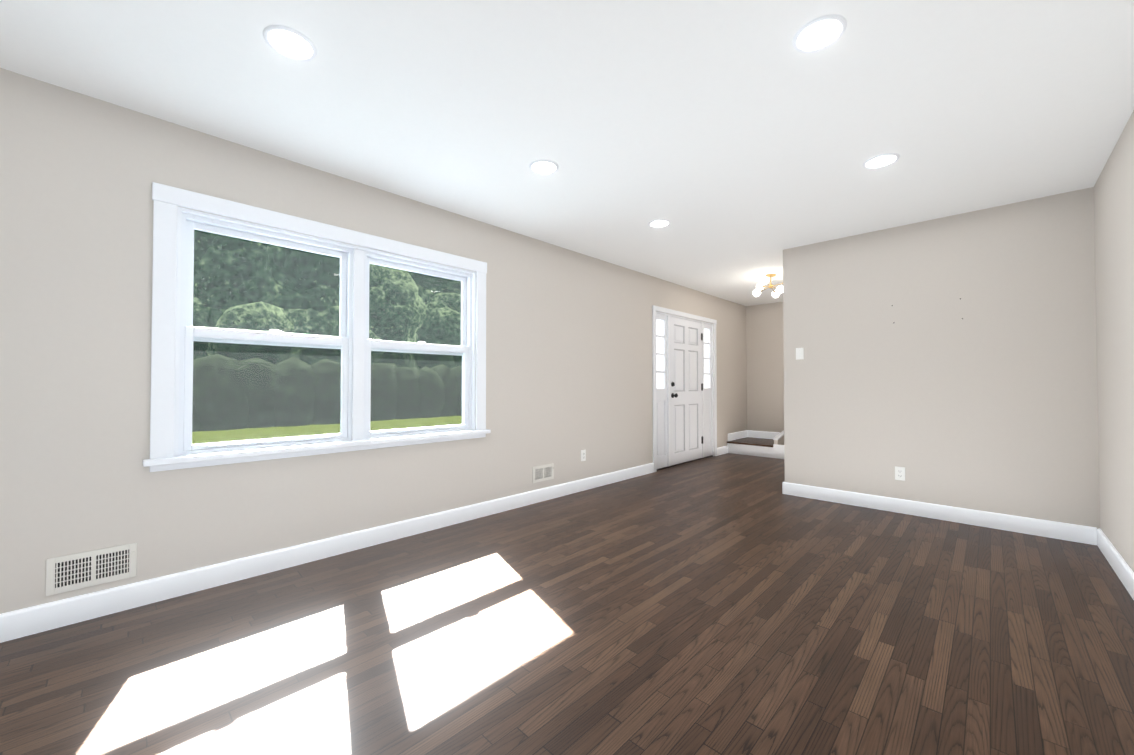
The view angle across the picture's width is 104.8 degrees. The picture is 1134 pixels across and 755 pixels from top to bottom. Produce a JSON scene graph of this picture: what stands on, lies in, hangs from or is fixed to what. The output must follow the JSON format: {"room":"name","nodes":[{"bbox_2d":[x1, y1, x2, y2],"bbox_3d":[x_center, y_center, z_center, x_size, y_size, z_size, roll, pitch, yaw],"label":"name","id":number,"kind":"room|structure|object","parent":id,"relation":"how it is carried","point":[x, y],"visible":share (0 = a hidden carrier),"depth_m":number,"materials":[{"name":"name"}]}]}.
{"room":"empty living room","nodes":[
{"label":"empty living room","id":0,"kind":"room"},
{"bbox_2d":[0,68,746,613],"bbox_3d":[-0.008,-0.067,4.472,0.150,2.530,9.150,-1,-1,44],"label":"wall","id":1,"kind":"structure","parent":0,"point":[568,360],"depth_m":2.35,"materials":[{"name":"beige paint"}]},
{"bbox_2d":[45,542,136,595],"bbox_3d":[-2.225,0.897,2.051,0.016,0.165,0.290,-1,-1,44],"label":"air vent","id":2,"kind":"object","parent":1,"relation":"in","point":[91,568],"visible":1,"depth_m":2.05,"materials":[{"name":"white metal"}]},
{"bbox_2d":[143,182,490,471],"bbox_3d":[-1.442,-0.244,2.981,0.232,1.464,2.080,-1,-1,44],"label":"double-hung window","id":3,"kind":"structure","parent":1,"relation":"in","point":[175,333],"depth_m":2.70,"materials":[{"name":"white paint"}]},
{"bbox_2d":[0,463,653,642],"bbox_3d":[-0.976,1.091,3.336,0.015,0.118,5.898,-1,-1,44],"label":"baseboard","id":4,"kind":"structure","parent":1,"relation":"attached to","point":[20,623],"depth_m":2.48,"materials":[{"name":"white paint"}]},
{"bbox_2d":[532,463,553,482],"bbox_3d":[-0.220,0.903,4.118,0.016,0.150,0.270,-1,-1,44],"label":"air vent","id":5,"kind":"object","parent":1,"relation":"in","point":[542,473],"visible":1,"depth_m":4.11,"materials":[{"name":"white metal"}]},
{"bbox_2d":[581,450,585,460],"bbox_3d":[0.171,0.809,4.528,0.008,0.115,0.070,-1,-1,44],"label":"outlet","id":6,"kind":"object","parent":1,"relation":"attached to","point":[583,455],"visible":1,"depth_m":4.52,"materials":[{"name":"white plastic"}]},
{"bbox_2d":[652,305,716,471],"bbox_3d":[1.656,0.149,6.128,0.208,2.092,1.762,-1,-1,44],"label":"front door","id":7,"kind":"structure","parent":1,"relation":"in","point":[684,356],"depth_m":6.04,"materials":[{"name":"white paint"}]},
{"bbox_2d":[717,446,727,455],"bbox_3d":[2.439,1.147,6.854,0.015,0.118,0.391,-1,-1,44],"label":"baseboard","id":8,"kind":"structure","parent":1,"relation":"attached to","point":[722,450],"depth_m":6.84,"materials":[{"name":"white paint"}]},
{"bbox_2d":[728,430,747,440],"bbox_3d":[2.862,0.969,7.293,0.015,0.118,0.780,-1,-1,44],"label":"baseboard","id":9,"kind":"structure","parent":1,"relation":"attached to","point":[737,435],"depth_m":7.25,"materials":[{"name":"white paint"}]},
{"bbox_2d":[0,453,1133,754],"bbox_3d":[1.327,1.177,3.156,3.870,0.060,9.150,-1,-1,44],"label":"floor","id":10,"kind":"structure","parent":0,"point":[728,603],"depth_m":1.83,"materials":[{"name":"brown wood"}]},
{"bbox_2d":[727,430,783,458],"bbox_3d":[3.292,0.983,6.843,1.259,0.446,0.824,-1,-1,44],"label":"step","id":11,"kind":"structure","parent":10,"relation":"on","point":[764,447],"depth_m":6.71,"materials":[{"name":"white paint"}]},
{"bbox_2d":[0,0,1133,305],"bbox_3d":[1.327,-1.362,3.197,3.870,0.100,9.150,-1,-1,44],"label":"ceiling","id":12,"kind":"structure","parent":0,"point":[736,142],"depth_m":2.10,"materials":[{"name":"white paint"}]},
{"bbox_2d":[263,25,316,61],"bbox_3d":[-1.106,-1.331,1.746,0.184,0.008,0.184,-1,-1,44],"label":"recessed light","id":13,"kind":"object","parent":12,"relation":"in","point":[289,43],"visible":1,"depth_m":1.74,"materials":[{"name":"white paint"}]},
{"bbox_2d":[529,160,558,174],"bbox_3d":[-0.145,-1.315,2.736,0.184,0.008,0.184,-1,-1,44],"label":"recessed light","id":14,"kind":"object","parent":12,"relation":"in","point":[544,167],"visible":1,"depth_m":2.74,"materials":[{"name":"white paint"}]},
{"bbox_2d":[648,219,670,227],"bbox_3d":[0.782,-1.300,3.690,0.184,0.008,0.184,-1,-1,44],"label":"recessed light","id":15,"kind":"object","parent":12,"relation":"in","point":[659,223],"visible":1,"depth_m":3.69,"materials":[{"name":"white paint"}]},
{"bbox_2d":[753,274,782,297],"bbox_3d":[2.522,-1.145,5.406,0.427,0.263,0.448,-1,-1,44],"label":"sputnik chandelier","id":16,"kind":"object","parent":12,"relation":"hanging from","point":[761,286],"visible":0.73,"depth_m":5.42,"materials":[{"name":"white glass"}]},
{"bbox_2d":[792,14,846,52],"bbox_3d":[0.981,-1.332,1.699,0.184,0.008,0.184,-1,-1,44],"label":"recessed light","id":17,"kind":"object","parent":12,"relation":"in","point":[819,33],"visible":1,"depth_m":1.69,"materials":[{"name":"white paint"}]},
{"bbox_2d":[863,153,899,168],"bbox_3d":[1.914,-1.317,2.660,0.184,0.008,0.184,-1,-1,44],"label":"recessed light","id":18,"kind":"object","parent":12,"relation":"in","point":[881,161],"visible":1,"depth_m":2.65,"materials":[{"name":"white paint"}]},
{"bbox_2d":[746,302,783,432],"bbox_3d":[4.514,-0.037,6.353,3.720,2.530,0.150,-1,-1,44],"label":"wall","id":19,"kind":"structure","parent":0,"point":[765,364],"depth_m":7.38,"materials":[{"name":"beige paint"}]},
{"bbox_2d":[748,430,779,438],"bbox_3d":[4.409,0.953,6.324,3.553,0.118,0.015,-1,-1,44],"label":"baseboard","id":20,"kind":"structure","parent":19,"relation":"attached to","point":[762,434],"depth_m":7.38,"materials":[{"name":"white paint"}]},
{"bbox_2d":[783,187,1099,528],"bbox_3d":[2.952,-0.079,3.738,2.020,2.530,0.120,-1,-1,44],"label":"wall","id":21,"kind":"structure","parent":0,"point":[988,402],"depth_m":3.50,"materials":[{"name":"beige paint"}]},
{"bbox_2d":[796,348,803,359],"bbox_3d":[2.286,-0.235,4.290,0.070,0.115,0.017,-1,-1,44],"label":"light switch","id":22,"kind":"object","parent":21,"relation":"attached to","point":[799,353],"visible":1,"depth_m":4.29,"materials":[{"name":"white plastic"}]},
{"bbox_2d":[895,466,904,480],"bbox_3d":[2.849,0.821,3.733,0.070,0.115,0.008,-1,-1,44],"label":"outlet","id":23,"kind":"object","parent":21,"relation":"attached to","point":[899,473],"visible":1,"depth_m":3.73,"materials":[{"name":"white plastic"}]},
{"bbox_2d":[782,482,1096,544],"bbox_3d":[2.892,1.097,3.682,2.019,0.118,0.015,-1,-1,44],"label":"baseboard","id":24,"kind":"structure","parent":21,"relation":"attached to","point":[1058,530],"depth_m":3.48,"materials":[{"name":"white paint"}]},
{"bbox_2d":[1094,110,1133,571],"bbox_3d":[2.609,-0.109,1.828,0.150,2.530,9.000,-1,-1,44],"label":"wall","id":25,"kind":"structure","parent":0,"point":[1114,225],"depth_m":2.52,"materials":[{"name":"beige paint"}]},
{"bbox_2d":[1097,528,1133,599],"bbox_3d":[1.574,1.052,0.862,0.015,0.118,5.866,-1,-1,44],"label":"baseboard","id":26,"kind":"structure","parent":25,"relation":"attached to","point":[1122,569],"depth_m":2.52,"materials":[{"name":"white paint"}]},
{"label":"outside","id":27,"kind":"structure","parent":0,"visible":0},
{"bbox_2d":[192,416,461,443],"bbox_3d":[-25.515,2.111,38.358,96.000,0.001,140.000,-1,-1,44],"label":"lawn","id":28,"kind":"structure","parent":27,"point":[326,427],"depth_m":14.19,"materials":[{"name":"green plant"}]},
{"bbox_2d":[193,230,240,358],"bbox_3d":[-18.912,-3.812,20.293,6.616,11.267,7.801,-1,-1,44],"label":"tree","id":29,"kind":"object","parent":28,"relation":"on","point":[205,245],"depth_m":19.00,"materials":[{"name":"green plant"}]},
{"bbox_2d":[193,231,290,358],"bbox_3d":[-16.764,-3.794,21.547,6.596,11.271,6.971,-1,-1,44],"label":"tree","id":30,"kind":"object","parent":28,"relation":"on","point":[237,292],"depth_m":19.59,"materials":[{"name":"green plant"}]},
{"bbox_2d":[204,240,340,364],"bbox_3d":[-14.722,-3.580,22.881,6.598,10.886,7.026,-1,-1,44],"label":"tree","id":31,"kind":"object","parent":28,"relation":"on","point":[292,321],"depth_m":21.32,"materials":[{"name":"green plant"}]},
{"bbox_2d":[276,287,339,364],"bbox_3d":[-14.789,-3.956,25.589,6.202,11.724,7.244,-1,-1,44],"label":"tree","id":32,"kind":"object","parent":28,"relation":"on","point":[308,361],"depth_m":22.55,"materials":[{"name":"green plant"}]},
{"bbox_2d":[192,354,461,431],"bbox_3d":[-4.102,0.820,22.511,2.354,3.313,53.388,-1,-1,44],"label":"hedge","id":33,"kind":"object","parent":28,"relation":"on","point":[335,394],"depth_m":15.62,"materials":[{"name":"green plant"}]},
{"bbox_2d":[319,261,426,368],"bbox_3d":[-11.816,-4.019,26.008,6.466,11.864,6.383,-1,-1,44],"label":"tree","id":34,"kind":"object","parent":28,"relation":"on","point":[391,303],"depth_m":24.32,"materials":[{"name":"green plant"}]},
{"bbox_2d":[382,271,455,366],"bbox_3d":[-10.870,-3.781,28.738,7.072,11.475,8.004,-1,-1,44],"label":"tree","id":35,"kind":"object","parent":28,"relation":"on","point":[421,279],"depth_m":27.96,"materials":[{"name":"green plant"}]},
{"bbox_2d":[410,273,460,369],"bbox_3d":[-9.017,-3.492,29.754,6.829,10.930,6.461,-1,-1,44],"label":"tree","id":36,"kind":"object","parent":28,"relation":"on","point":[448,333],"depth_m":27.24,"materials":[{"name":"green plant"}]},
{"bbox_2d":[432,279,461,366],"bbox_3d":[-7.423,-3.936,31.707,6.780,11.880,7.290,-1,-1,44],"label":"tree","id":37,"kind":"object","parent":28,"relation":"on","point":[449,294],"depth_m":28.79,"materials":[{"name":"green plant"}]}
]}

